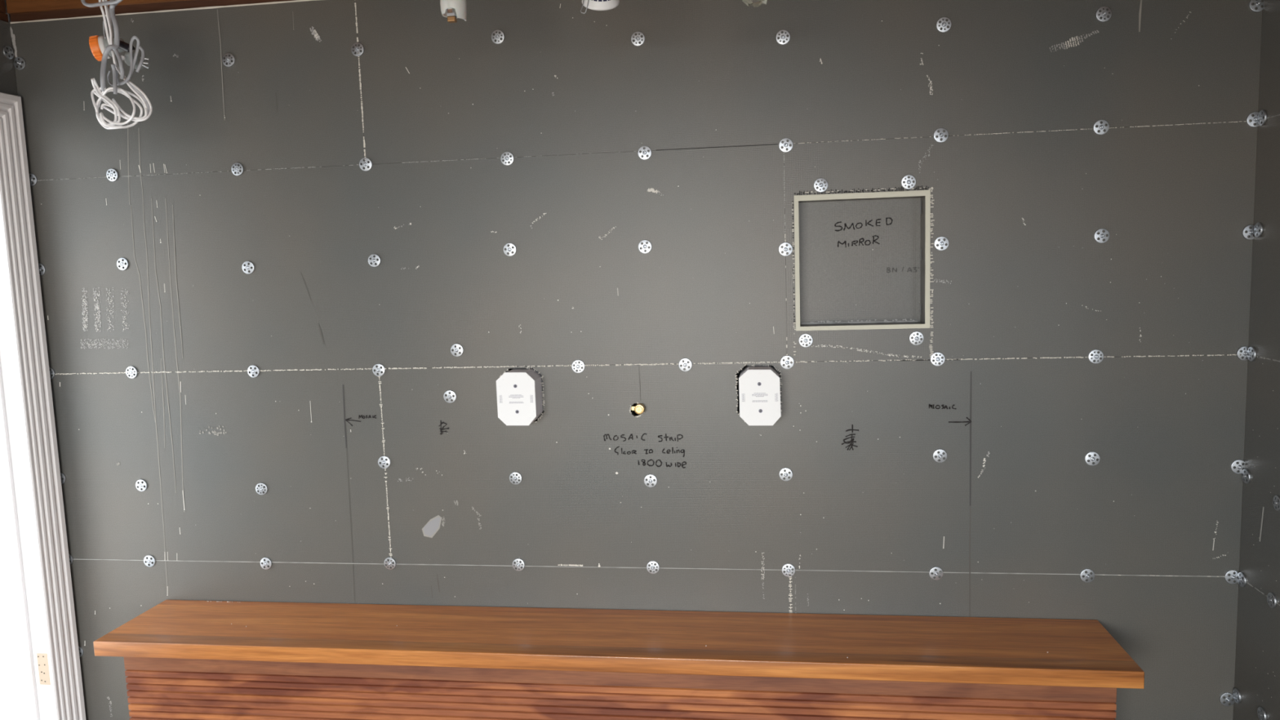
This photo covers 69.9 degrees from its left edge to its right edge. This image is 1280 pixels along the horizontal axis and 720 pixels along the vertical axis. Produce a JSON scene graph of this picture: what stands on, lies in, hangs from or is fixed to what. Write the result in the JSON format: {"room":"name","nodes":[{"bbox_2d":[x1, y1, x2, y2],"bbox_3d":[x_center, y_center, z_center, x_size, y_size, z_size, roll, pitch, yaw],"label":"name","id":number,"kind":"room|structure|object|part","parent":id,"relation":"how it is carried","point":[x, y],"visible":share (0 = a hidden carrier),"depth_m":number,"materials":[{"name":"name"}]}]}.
{"room":"building under construction","nodes":[
{"label":"building under construction","id":0,"kind":"room"},
{"bbox_2d":[0,0,17,96],"bbox_3d":[-2.191,0.255,0.795,0.110,2.460,4.405,-1,6,8],"label":"wall","id":1,"kind":"structure","parent":0,"point":[7,72],"depth_m":2.72,"materials":[{"name":"black"}]},
{"bbox_2d":[0,0,8,22],"bbox_3d":[-2.231,-0.862,0.620,0.096,0.200,4.304,-1,6,8],"label":"trim","id":2,"kind":"structure","parent":1,"relation":"attached to","point":[3,16],"depth_m":2.72,"materials":[{"name":"brown wood"}]},
{"bbox_2d":[2,45,13,58],"bbox_3d":[-1.885,-0.916,2.727,0.018,0.038,0.038,-2,6,3],"label":"washer","id":3,"kind":"object","parent":1,"relation":"attached to","point":[9,52],"visible":1,"depth_m":2.72,"materials":[{"name":"silver metal"}]},
{"bbox_2d":[0,92,85,719],"bbox_3d":[-1.964,0.283,2.369,0.149,2.040,1.014,-1,6,8],"label":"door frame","id":4,"kind":"structure","parent":1,"relation":"in","point":[34,550],"depth_m":2.80,"materials":[{"name":"white paint"}]},
{"bbox_3d":[-1.933,-0.681,2.253,0.024,0.100,1.014,-1,6,8],"label":"head casing","id":5,"kind":"part","parent":4,"relation":"part of","materials":[{"name":"white paint"}]},
{"bbox_2d":[9,0,1276,719],"bbox_3d":[-0.137,-0.015,2.613,3.758,2.460,0.394,-1,6,8],"label":"wall","id":6,"kind":"structure","parent":0,"point":[1021,184],"depth_m":2.57,"materials":[{"name":"black"}]},
{"bbox_2d":[13,57,26,70],"bbox_3d":[-1.858,-0.889,2.750,0.038,0.038,0.018,-1,6,8],"label":"washer","id":7,"kind":"object","parent":6,"relation":"attached to","point":[19,63],"visible":1,"depth_m":2.74,"materials":[{"name":"silver metal"}]},
{"bbox_2d":[28,173,37,186],"bbox_3d":[-1.850,-0.548,2.788,0.038,0.038,0.018,-2,6,3],"label":"washer","id":8,"kind":"object","parent":6,"relation":"attached to","point":[31,179],"visible":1,"depth_m":2.78,"materials":[{"name":"silver metal"}]},
{"bbox_2d":[38,262,45,275],"bbox_3d":[-1.844,-0.279,2.819,0.038,0.038,0.018,-2,6,2],"label":"washer","id":9,"kind":"object","parent":6,"relation":"attached to","point":[42,267],"visible":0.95,"depth_m":2.81,"materials":[{"name":"silver metal"}]},
{"bbox_2d":[48,367,55,378],"bbox_3d":[-1.837,0.041,2.855,0.038,0.038,0.018,0,7,13],"label":"washer","id":10,"kind":"object","parent":6,"relation":"attached to","point":[53,373],"visible":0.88,"depth_m":2.85,"materials":[{"name":"silver metal"}]},
{"bbox_2d":[60,472,66,484],"bbox_3d":[-1.827,0.372,2.892,0.038,0.038,0.018,0,7,14],"label":"washer","id":11,"kind":"object","parent":6,"relation":"attached to","point":[63,475],"visible":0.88,"depth_m":2.88,"materials":[{"name":"silver metal"}]},
{"bbox_2d":[68,553,73,564],"bbox_3d":[-1.822,0.634,2.922,0.038,0.038,0.018,0,7,13],"label":"washer","id":12,"kind":"object","parent":6,"relation":"attached to","point":[71,558],"visible":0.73,"depth_m":2.91,"materials":[{"name":"silver metal"}]},
{"bbox_2d":[78,645,84,657],"bbox_3d":[-1.811,0.940,2.956,0.038,0.038,0.018,-2,6,1],"label":"washer","id":13,"kind":"object","parent":6,"relation":"attached to","point":[81,651],"visible":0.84,"depth_m":2.95,"materials":[{"name":"silver metal"}]},
{"bbox_2d":[106,168,118,181],"bbox_3d":[-1.581,-0.555,2.750,0.038,0.038,0.018,0,7,14],"label":"washer","id":14,"kind":"object","parent":6,"relation":"attached to","point":[111,174],"visible":1,"depth_m":2.74,"materials":[{"name":"silver metal"}]},
{"bbox_2d":[116,257,128,270],"bbox_3d":[-1.566,-0.291,2.779,0.038,0.038,0.018,0,7,14],"label":"washer","id":15,"kind":"object","parent":6,"relation":"attached to","point":[122,264],"visible":1,"depth_m":2.77,"materials":[{"name":"silver metal"}]},
{"bbox_2d":[125,365,137,378],"bbox_3d":[-1.560,0.037,2.816,0.038,0.038,0.018,-2,6,3],"label":"washer","id":16,"kind":"object","parent":6,"relation":"attached to","point":[131,371],"visible":1,"depth_m":2.81,"materials":[{"name":"silver metal"}]},
{"bbox_2d":[135,479,147,491],"bbox_3d":[-1.552,0.390,2.856,0.038,0.038,0.018,-2,6,2],"label":"washer","id":17,"kind":"object","parent":6,"relation":"attached to","point":[140,485],"visible":1,"depth_m":2.85,"materials":[{"name":"silver metal"}]},
{"bbox_2d":[143,555,155,566],"bbox_3d":[-1.540,0.631,2.882,0.038,0.038,0.018,-2,6,1],"label":"washer","id":18,"kind":"object","parent":6,"relation":"attached to","point":[148,560],"visible":1,"depth_m":2.87,"materials":[{"name":"silver metal"}]},
{"bbox_2d":[5,0,316,23],"bbox_3d":[-0.167,-1.140,2.531,3.460,0.205,0.106,-1,6,8],"label":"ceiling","id":19,"kind":"structure","parent":6,"relation":"attached to","point":[20,11],"depth_m":2.69,"materials":[{"name":"brown wood"}]},
{"bbox_2d":[222,53,235,66],"bbox_3d":[-1.192,-0.870,2.659,0.038,0.038,0.018,-2,6,1],"label":"washer","id":20,"kind":"object","parent":6,"relation":"attached to","point":[228,60],"visible":1,"depth_m":2.65,"materials":[{"name":"silver metal"}]},
{"bbox_2d":[231,162,244,175],"bbox_3d":[-1.181,-0.561,2.694,0.038,0.038,0.018,0,7,14],"label":"washer","id":21,"kind":"object","parent":6,"relation":"attached to","point":[237,168],"visible":1,"depth_m":2.69,"materials":[{"name":"silver metal"}]},
{"bbox_2d":[241,261,254,274],"bbox_3d":[-1.163,-0.275,2.724,0.038,0.038,0.018,-2,6,2],"label":"washer","id":22,"kind":"object","parent":6,"relation":"attached to","point":[247,267],"visible":1,"depth_m":2.72,"materials":[{"name":"silver metal"}]},
{"bbox_2d":[247,364,259,377],"bbox_3d":[-1.161,0.033,2.760,0.038,0.038,0.018,0,7,13],"label":"washer","id":23,"kind":"object","parent":6,"relation":"attached to","point":[252,371],"visible":1,"depth_m":2.75,"materials":[{"name":"silver metal"}]},
{"bbox_2d":[255,482,267,494],"bbox_3d":[-1.155,0.393,2.801,0.038,0.038,0.018,-2,6,2],"label":"washer","id":24,"kind":"object","parent":6,"relation":"attached to","point":[260,488],"visible":1,"depth_m":2.79,"materials":[{"name":"silver metal"}]},
{"bbox_2d":[260,557,271,569],"bbox_3d":[-1.151,0.627,2.828,0.038,0.038,0.018,0,7,15],"label":"washer","id":25,"kind":"object","parent":6,"relation":"attached to","point":[265,563],"visible":1,"depth_m":2.82,"materials":[{"name":"silver metal"}]},
{"bbox_2d":[351,42,364,56],"bbox_3d":[-0.800,-0.882,2.604,0.038,0.038,0.018,0,7,14],"label":"washer","id":26,"kind":"object","parent":6,"relation":"attached to","point":[357,49],"visible":1,"depth_m":2.60,"materials":[{"name":"silver metal"}]},
{"bbox_2d":[359,157,372,171],"bbox_3d":[-0.789,-0.563,2.639,0.038,0.038,0.018,-2,6,2],"label":"washer","id":27,"kind":"object","parent":6,"relation":"attached to","point":[365,164],"visible":1,"depth_m":2.63,"materials":[{"name":"silver metal"}]},
{"bbox_2d":[368,253,380,266],"bbox_3d":[-0.771,-0.290,2.668,0.038,0.038,0.018,0,7,14],"label":"washer","id":28,"kind":"object","parent":6,"relation":"attached to","point":[373,260],"visible":1,"depth_m":2.66,"materials":[{"name":"silver metal"}]},
{"bbox_2d":[372,363,385,376],"bbox_3d":[-0.770,0.029,2.705,0.038,0.038,0.018,-2,6,3],"label":"washer","id":29,"kind":"object","parent":6,"relation":"attached to","point":[378,370],"visible":1,"depth_m":2.70,"materials":[{"name":"silver metal"}]},
{"bbox_2d":[377,455,391,468],"bbox_3d":[-0.762,0.304,2.736,0.038,0.038,0.018,-2,6,2],"label":"washer","id":30,"kind":"object","parent":6,"relation":"attached to","point":[384,462],"visible":1,"depth_m":2.73,"materials":[{"name":"silver metal"}]},
{"bbox_2d":[383,557,395,569],"bbox_3d":[-0.754,0.614,2.771,0.038,0.038,0.018,0,7,15],"label":"washer","id":31,"kind":"object","parent":6,"relation":"attached to","point":[389,563],"visible":1,"depth_m":2.76,"materials":[{"name":"silver metal"}]},
{"bbox_2d":[443,390,456,403],"bbox_3d":[-0.556,0.107,2.684,0.038,0.038,0.018,-2,6,2],"label":"washer","id":32,"kind":"object","parent":6,"relation":"attached to","point":[449,397],"visible":1,"depth_m":2.68,"materials":[{"name":"silver metal"}]},
{"bbox_2d":[450,343,463,356],"bbox_3d":[-0.531,-0.029,2.665,0.038,0.038,0.018,-2,6,2],"label":"washer","id":33,"kind":"object","parent":6,"relation":"attached to","point":[456,349],"visible":1,"depth_m":2.66,"materials":[{"name":"silver metal"}]},
{"bbox_2d":[491,29,504,44],"bbox_3d":[-0.393,-0.897,2.545,0.038,0.038,0.018,0,7,14],"label":"washer","id":34,"kind":"object","parent":6,"relation":"attached to","point":[497,36],"visible":1,"depth_m":2.54,"materials":[{"name":"silver metal"}]},
{"bbox_2d":[500,151,514,165],"bbox_3d":[-0.373,-0.567,2.581,0.038,0.038,0.018,-2,6,2],"label":"washer","id":35,"kind":"object","parent":6,"relation":"attached to","point":[507,158],"visible":1,"depth_m":2.57,"materials":[{"name":"silver metal"}]},
{"bbox_2d":[503,243,516,256],"bbox_3d":[-0.370,-0.315,2.610,0.038,0.038,0.018,-2,6,3],"label":"washer","id":36,"kind":"object","parent":6,"relation":"attached to","point":[509,249],"visible":1,"depth_m":2.60,"materials":[{"name":"silver metal"}]},
{"bbox_2d":[509,471,522,484],"bbox_3d":[-0.364,0.346,2.686,0.038,0.038,0.018,-2,6,3],"label":"washer","id":37,"kind":"object","parent":6,"relation":"attached to","point":[515,478],"visible":1,"depth_m":2.68,"materials":[{"name":"silver metal"}]},
{"bbox_2d":[511,558,524,571],"bbox_3d":[-0.359,0.606,2.715,0.038,0.038,0.018,-2,6,3],"label":"washer","id":38,"kind":"object","parent":6,"relation":"attached to","point":[517,564],"visible":1,"depth_m":2.71,"materials":[{"name":"silver metal"}]},
{"bbox_2d":[496,368,544,425],"bbox_3d":[-0.339,0.102,2.641,0.112,0.152,0.140,-1,6,8],"label":"electrical box","id":39,"kind":"object","parent":6,"relation":"attached to","point":[519,393],"visible":1,"depth_m":2.58,"materials":[{"name":"white plastic"}]},
{"bbox_2d":[571,360,584,373],"bbox_3d":[-0.176,0.018,2.621,0.038,0.038,0.018,-2,6,1],"label":"washer","id":40,"kind":"object","parent":6,"relation":"attached to","point":[578,366],"visible":1,"depth_m":2.61,"materials":[{"name":"silver metal"}]},
{"bbox_2d":[631,31,644,46],"bbox_3d":[-0.005,-0.874,2.494,0.038,0.038,0.018,-2,6,3],"label":"washer","id":41,"kind":"object","parent":6,"relation":"attached to","point":[637,38],"visible":1,"depth_m":2.49,"materials":[{"name":"silver metal"}]},
{"bbox_2d":[631,403,645,414],"bbox_3d":[0.000,0.133,2.644,0.042,0.030,0.130,-1,6,8],"label":"pipe stub","id":42,"kind":"object","parent":6,"relation":"attached to","point":[639,408],"visible":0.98,"depth_m":2.58,"materials":[{"name":"yellow"}]},
{"bbox_2d":[637,146,651,159],"bbox_3d":[0.013,-0.571,2.527,0.038,0.038,0.018,-2,6,1],"label":"washer","id":43,"kind":"object","parent":6,"relation":"attached to","point":[644,152],"visible":1,"depth_m":2.52,"materials":[{"name":"silver metal"}]},
{"bbox_2d":[638,240,651,253],"bbox_3d":[0.014,-0.316,2.556,0.038,0.038,0.018,-2,6,2],"label":"washer","id":44,"kind":"object","parent":6,"relation":"attached to","point":[645,246],"visible":1,"depth_m":2.55,"materials":[{"name":"silver metal"}]},
{"bbox_2d":[644,474,657,487],"bbox_3d":[0.031,0.346,2.631,0.038,0.038,0.018,-2,6,3],"label":"washer","id":45,"kind":"object","parent":6,"relation":"attached to","point":[650,481],"visible":1,"depth_m":2.62,"materials":[{"name":"silver metal"}]},
{"bbox_2d":[646,560,659,573],"bbox_3d":[0.038,0.600,2.659,0.038,0.038,0.018,-2,6,3],"label":"washer","id":46,"kind":"object","parent":6,"relation":"attached to","point":[652,566],"visible":1,"depth_m":2.65,"materials":[{"name":"silver metal"}]},
{"bbox_2d":[678,358,692,371],"bbox_3d":[0.129,0.013,2.579,0.038,0.038,0.018,0,7,13],"label":"washer","id":47,"kind":"object","parent":6,"relation":"attached to","point":[685,364],"visible":1,"depth_m":2.57,"materials":[{"name":"silver metal"}]},
{"bbox_2d":[738,364,781,425],"bbox_3d":[0.334,0.094,2.547,0.111,0.154,0.140,-1,6,8],"label":"electrical box","id":48,"kind":"object","parent":6,"relation":"attached to","point":[759,387],"visible":1,"depth_m":2.48,"materials":[{"name":"white plastic"}]},
{"bbox_2d":[775,29,790,44],"bbox_3d":[0.382,-0.860,2.442,0.038,0.038,0.018,0,7,14],"label":"washer","id":49,"kind":"object","parent":6,"relation":"attached to","point":[782,37],"visible":1,"depth_m":2.43,"materials":[{"name":"silver metal"}]},
{"bbox_2d":[778,242,792,256],"bbox_3d":[0.398,-0.303,2.504,0.038,0.038,0.018,-2,6,2],"label":"washer","id":50,"kind":"object","parent":6,"relation":"attached to","point":[785,249],"visible":1,"depth_m":2.50,"materials":[{"name":"silver metal"}]},
{"bbox_2d":[778,467,792,480],"bbox_3d":[0.411,0.321,2.575,0.038,0.038,0.018,0,7,14],"label":"washer","id":51,"kind":"object","parent":6,"relation":"attached to","point":[785,474],"visible":1,"depth_m":2.57,"materials":[{"name":"silver metal"}]},
{"bbox_2d":[778,137,793,152],"bbox_3d":[0.394,-0.580,2.473,0.038,0.038,0.018,-1,6,5],"label":"washer","id":52,"kind":"object","parent":6,"relation":"attached to","point":[786,144],"visible":1,"depth_m":2.46,"materials":[{"name":"silver metal"}]},
{"bbox_2d":[780,355,794,368],"bbox_3d":[0.408,0.006,2.539,0.038,0.038,0.018,0,7,14],"label":"washer","id":53,"kind":"object","parent":6,"relation":"attached to","point":[786,362],"visible":1,"depth_m":2.53,"materials":[{"name":"silver metal"}]},
{"bbox_2d":[782,563,795,577],"bbox_3d":[0.423,0.596,2.605,0.038,0.038,0.018,0,7,13],"label":"washer","id":54,"kind":"object","parent":6,"relation":"attached to","point":[788,570],"visible":1,"depth_m":2.60,"materials":[{"name":"silver metal"}]},
{"bbox_2d":[799,333,813,347],"bbox_3d":[0.457,-0.054,2.525,0.038,0.038,0.018,0,6,9],"label":"washer","id":55,"kind":"object","parent":6,"relation":"attached to","point":[805,340],"visible":1,"depth_m":2.52,"materials":[{"name":"silver metal"}]},
{"bbox_2d":[813,177,827,192],"bbox_3d":[0.487,-0.471,2.472,0.038,0.038,0.018,-2,6,1],"label":"washer","id":56,"kind":"object","parent":6,"relation":"attached to","point":[820,184],"visible":1,"depth_m":2.46,"materials":[{"name":"silver metal"}]},
{"bbox_2d":[793,190,930,330],"bbox_3d":[0.607,-0.272,2.526,0.358,0.368,0.102,-1,6,8],"label":"wall niche","id":57,"kind":"object","parent":6,"relation":"attached to","point":[870,251],"visible":1,"depth_m":2.55,"materials":[{"name":"white plastic"}]},
{"bbox_2d":[901,174,915,189],"bbox_3d":[0.715,-0.474,2.440,0.038,0.038,0.018,-1,6,8],"label":"washer","id":58,"kind":"object","parent":6,"relation":"attached to","point":[908,181],"visible":1,"depth_m":2.43,"materials":[{"name":"silver metal"}]},
{"bbox_2d":[909,331,924,345],"bbox_3d":[0.750,-0.059,2.484,0.038,0.038,0.018,0,7,14],"label":"washer","id":59,"kind":"object","parent":6,"relation":"attached to","point":[916,338],"visible":1,"depth_m":2.48,"materials":[{"name":"silver metal"}]},
{"bbox_2d":[928,566,943,580],"bbox_3d":[0.823,0.593,2.549,0.038,0.038,0.018,-2,6,2],"label":"washer","id":60,"kind":"object","parent":6,"relation":"attached to","point":[935,573],"visible":1,"depth_m":2.54,"materials":[{"name":"silver metal"}]},
{"bbox_2d":[930,351,945,366],"bbox_3d":[0.807,-0.003,2.482,0.038,0.038,0.018,0,7,14],"label":"washer","id":61,"kind":"object","parent":6,"relation":"attached to","point":[937,358],"visible":1,"depth_m":2.47,"materials":[{"name":"silver metal"}]},
{"bbox_2d":[933,448,946,462],"bbox_3d":[0.822,0.262,2.511,0.038,0.038,0.018,0,7,13],"label":"washer","id":62,"kind":"object","parent":6,"relation":"attached to","point":[940,455],"visible":1,"depth_m":2.50,"materials":[{"name":"silver metal"}]},
{"bbox_2d":[933,128,948,142],"bbox_3d":[0.792,-0.592,2.416,0.038,0.038,0.018,-2,6,1],"label":"washer","id":63,"kind":"object","parent":6,"relation":"attached to","point":[941,135],"visible":1,"depth_m":2.41,"materials":[{"name":"silver metal"}]},
{"bbox_2d":[933,236,949,250],"bbox_3d":[0.805,-0.311,2.447,0.038,0.038,0.018,0,7,13],"label":"washer","id":64,"kind":"object","parent":6,"relation":"attached to","point":[941,243],"visible":1,"depth_m":2.44,"materials":[{"name":"silver metal"}]},
{"bbox_2d":[936,17,951,32],"bbox_3d":[0.790,-0.871,2.384,0.038,0.038,0.018,0,7,14],"label":"washer","id":65,"kind":"object","parent":6,"relation":"attached to","point":[944,24],"visible":1,"depth_m":2.38,"materials":[{"name":"silver metal"}]},
{"bbox_2d":[1080,568,1094,582],"bbox_3d":[1.216,0.586,2.494,0.038,0.038,0.018,-2,6,1],"label":"washer","id":66,"kind":"object","parent":6,"relation":"attached to","point":[1087,575],"visible":1,"depth_m":2.49,"materials":[{"name":"silver metal"}]},
{"bbox_2d":[1084,451,1100,466],"bbox_3d":[1.213,0.264,2.457,0.038,0.038,0.018,0,7,15],"label":"washer","id":67,"kind":"object","parent":6,"relation":"attached to","point":[1092,459],"visible":1,"depth_m":2.45,"materials":[{"name":"silver metal"}]},
{"bbox_2d":[1088,349,1103,364],"bbox_3d":[1.207,-0.010,2.426,0.038,0.038,0.018,0,7,14],"label":"washer","id":68,"kind":"object","parent":6,"relation":"attached to","point":[1095,356],"visible":1,"depth_m":2.42,"materials":[{"name":"silver metal"}]},
{"bbox_2d":[1093,120,1109,134],"bbox_3d":[1.187,-0.599,2.360,0.038,0.038,0.018,0,7,13],"label":"washer","id":69,"kind":"object","parent":6,"relation":"attached to","point":[1100,126],"visible":1,"depth_m":2.35,"materials":[{"name":"silver metal"}]},
{"bbox_2d":[1093,228,1109,243],"bbox_3d":[1.203,-0.324,2.390,0.038,0.038,0.018,-2,6,2],"label":"washer","id":70,"kind":"object","parent":6,"relation":"attached to","point":[1102,235],"visible":1,"depth_m":2.38,"materials":[{"name":"silver metal"}]},
{"bbox_2d":[1095,6,1111,22],"bbox_3d":[1.177,-0.878,2.329,0.038,0.038,0.018,-2,6,2],"label":"washer","id":71,"kind":"object","parent":6,"relation":"attached to","point":[1104,13],"visible":1,"depth_m":2.32,"materials":[{"name":"silver metal"}]},
{"bbox_2d":[1219,692,1235,706],"bbox_3d":[1.589,0.917,2.480,0.038,0.038,0.018,0,7,13],"label":"washer","id":72,"kind":"object","parent":6,"relation":"attached to","point":[1228,700],"visible":1,"depth_m":2.47,"materials":[{"name":"silver metal"}]},
{"bbox_2d":[1224,569,1239,583],"bbox_3d":[1.578,0.577,2.442,0.038,0.038,0.018,0,7,13],"label":"washer","id":73,"kind":"object","parent":6,"relation":"attached to","point":[1233,577],"visible":1,"depth_m":2.44,"materials":[{"name":"silver metal"}]},
{"bbox_2d":[1231,459,1244,474],"bbox_3d":[1.573,0.280,2.409,0.038,0.038,0.018,0,7,15],"label":"washer","id":74,"kind":"object","parent":6,"relation":"attached to","point":[1239,467],"visible":1,"depth_m":2.40,"materials":[{"name":"silver metal"}]},
{"bbox_2d":[1236,346,1248,360],"bbox_3d":[1.565,-0.018,2.375,0.038,0.038,0.018,-2,6,1],"label":"washer","id":75,"kind":"object","parent":6,"relation":"attached to","point":[1244,353],"visible":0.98,"depth_m":2.37,"materials":[{"name":"silver metal"}]},
{"bbox_2d":[1242,224,1254,239],"bbox_3d":[1.557,-0.326,2.340,0.038,0.038,0.018,-2,6,1],"label":"washer","id":76,"kind":"object","parent":6,"relation":"attached to","point":[1250,232],"visible":0.91,"depth_m":2.33,"materials":[{"name":"silver metal"}]},
{"bbox_2d":[1246,111,1258,127],"bbox_3d":[1.548,-0.606,2.309,0.038,0.038,0.018,0,7,15],"label":"washer","id":77,"kind":"object","parent":6,"relation":"attached to","point":[1254,119],"visible":0.88,"depth_m":2.30,"materials":[{"name":"silver metal"}]},
{"bbox_2d":[1248,0,1263,12],"bbox_3d":[1.534,-0.884,2.279,0.038,0.038,0.018,0,7,14],"label":"washer","id":78,"kind":"object","parent":6,"relation":"attached to","point":[1258,3],"visible":1,"depth_m":2.27,"materials":[{"name":"silver metal"}]},
{"bbox_2d":[1232,0,1279,719],"bbox_3d":[1.361,0.195,0.294,0.151,2.460,4.405,-1,6,8],"label":"wall","id":79,"kind":"structure","parent":0,"point":[1258,624],"depth_m":2.30,"materials":[{"name":"grey"}]},
{"bbox_2d":[1232,688,1241,703],"bbox_3d":[1.605,0.900,2.454,0.018,0.038,0.038,-1,6,4],"label":"washer","id":80,"kind":"object","parent":79,"relation":"attached to","point":[1235,695],"visible":1,"depth_m":2.45,"materials":[{"name":"silver metal"}]},
{"bbox_2d":[1236,572,1246,586],"bbox_3d":[1.594,0.580,2.418,0.018,0.038,0.038,-1,6,5],"label":"washer","id":81,"kind":"object","parent":79,"relation":"attached to","point":[1240,580],"visible":1,"depth_m":2.41,"materials":[{"name":"silver metal"}]},
{"bbox_2d":[1241,468,1250,483],"bbox_3d":[1.585,0.303,2.387,0.018,0.038,0.038,-1,6,4],"label":"washer","id":82,"kind":"object","parent":79,"relation":"attached to","point":[1245,472],"visible":1,"depth_m":2.38,"materials":[{"name":"silver metal"}]},
{"bbox_2d":[1247,346,1256,361],"bbox_3d":[1.574,-0.016,2.349,0.018,0.038,0.038,-2,6,2],"label":"washer","id":83,"kind":"object","parent":79,"relation":"attached to","point":[1250,352],"visible":1,"depth_m":2.34,"materials":[{"name":"silver metal"}]},
{"bbox_2d":[1253,222,1262,237],"bbox_3d":[1.563,-0.328,2.307,0.018,0.038,0.038,0,7,14],"label":"washer","id":84,"kind":"object","parent":79,"relation":"attached to","point":[1256,229],"visible":1,"depth_m":2.30,"materials":[{"name":"silver metal"}]},
{"bbox_2d":[1257,706,1266,719],"bbox_3d":[1.587,0.903,2.329,0.018,0.038,0.038,0,7,14],"label":"washer","id":85,"kind":"object","parent":79,"relation":"attached to","point":[1260,713],"visible":1,"depth_m":2.33,"materials":[{"name":"silver metal"}]},
{"bbox_2d":[1257,110,1266,125],"bbox_3d":[1.555,-0.603,2.280,0.018,0.038,0.038,0,7,15],"label":"washer","id":86,"kind":"object","parent":79,"relation":"attached to","point":[1260,117],"visible":1,"depth_m":2.28,"materials":[{"name":"silver metal"}]},
{"bbox_2d":[1266,592,1276,608],"bbox_3d":[1.574,0.597,2.273,0.018,0.038,0.038,0,7,13],"label":"washer","id":87,"kind":"object","parent":79,"relation":"attached to","point":[1269,599],"visible":1,"depth_m":2.27,"materials":[{"name":"silver metal"}]},
{"bbox_2d":[1272,495,1279,511],"bbox_3d":[1.565,0.350,2.240,0.018,0.038,0.038,0,7,14],"label":"washer","id":88,"kind":"object","parent":79,"relation":"attached to","point":[1275,501],"visible":1,"depth_m":2.24,"materials":[{"name":"silver metal"}]},
{"bbox_3d":[-0.459,-1.032,0.453,3.758,0.060,4.500,-1,6,8],"label":"ceiling","id":89,"kind":"structure","parent":0,"visible":0},
{"bbox_2d":[80,0,145,93],"bbox_3d":[-1.327,-0.920,2.280,0.167,0.509,0.072,-1,6,8],"label":"cable","id":90,"kind":"object","parent":89,"relation":"hanging from","point":[113,3],"visible":1,"depth_m":2.29,"materials":[{"name":"grey plastic"}]},
{"bbox_2d":[88,35,124,61],"bbox_3d":[-1.373,-0.805,2.366,0.080,0.064,0.062,-3,6,-11],"label":"plug","id":91,"kind":"object","parent":90,"relation":"hanging from","point":[98,44],"visible":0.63,"depth_m":2.34,"materials":[{"name":"orange plastic"}]},
{"bbox_2d":[119,40,149,69],"bbox_3d":[-1.295,-0.779,2.333,0.065,0.078,0.072,-7,8,-39],"label":"plug","id":92,"kind":"object","parent":90,"relation":"hanging from","point":[123,46],"visible":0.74,"depth_m":2.32,"materials":[{"name":"grey plastic"}]},
{"bbox_2d":[90,0,152,129],"bbox_3d":[-1.327,-0.880,2.294,0.164,0.591,0.059,-1,6,8],"label":"cable coil","id":93,"kind":"object","parent":89,"relation":"hanging from","point":[144,100],"visible":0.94,"depth_m":2.31,"materials":[{"name":"white plastic"}]},
{"bbox_2d":[440,0,466,22],"bbox_3d":[-0.423,-0.965,2.031,0.058,0.424,0.057,-1,6,8],"label":"holder","id":94,"kind":"object","parent":89,"relation":"hanging from","point":[452,10],"visible":1,"depth_m":2.03,"materials":[{"name":"white plastic"}]},
{"bbox_3d":[-0.420,-0.780,2.037,0.010,0.026,0.014,-1,6,8],"label":"contact stem","id":95,"kind":"part","parent":94,"relation":"part of","materials":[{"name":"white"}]},
{"bbox_2d":[580,0,619,13],"bbox_3d":[-0.094,-0.965,1.970,0.082,0.432,0.096,-1,6,8],"label":"recessed light","id":96,"kind":"object","parent":89,"relation":"in","point":[597,5],"visible":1,"depth_m":1.98,"materials":[{"name":"white plastic"}]},
{"bbox_2d":[742,0,768,7],"bbox_3d":[0.240,-0.971,1.938,0.059,0.434,0.059,-1,6,8],"label":"lamp","id":97,"kind":"object","parent":89,"relation":"hanging from","point":[755,3],"visible":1,"depth_m":1.96,"materials":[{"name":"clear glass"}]},
{"bbox_3d":[-0.377,1.491,0.735,3.758,0.100,4.500,-1,6,8],"label":"floor","id":98,"kind":"structure","parent":0,"visible":0},
{"bbox_2d":[93,600,1144,719],"bbox_3d":[-0.137,0.988,2.562,2.772,0.479,0.315,-1,6,8],"label":"wooden counter","id":99,"kind":"object","parent":98,"relation":"on","point":[184,660],"visible":1,"depth_m":2.46,"materials":[{"name":"brown wood"}]}
]}

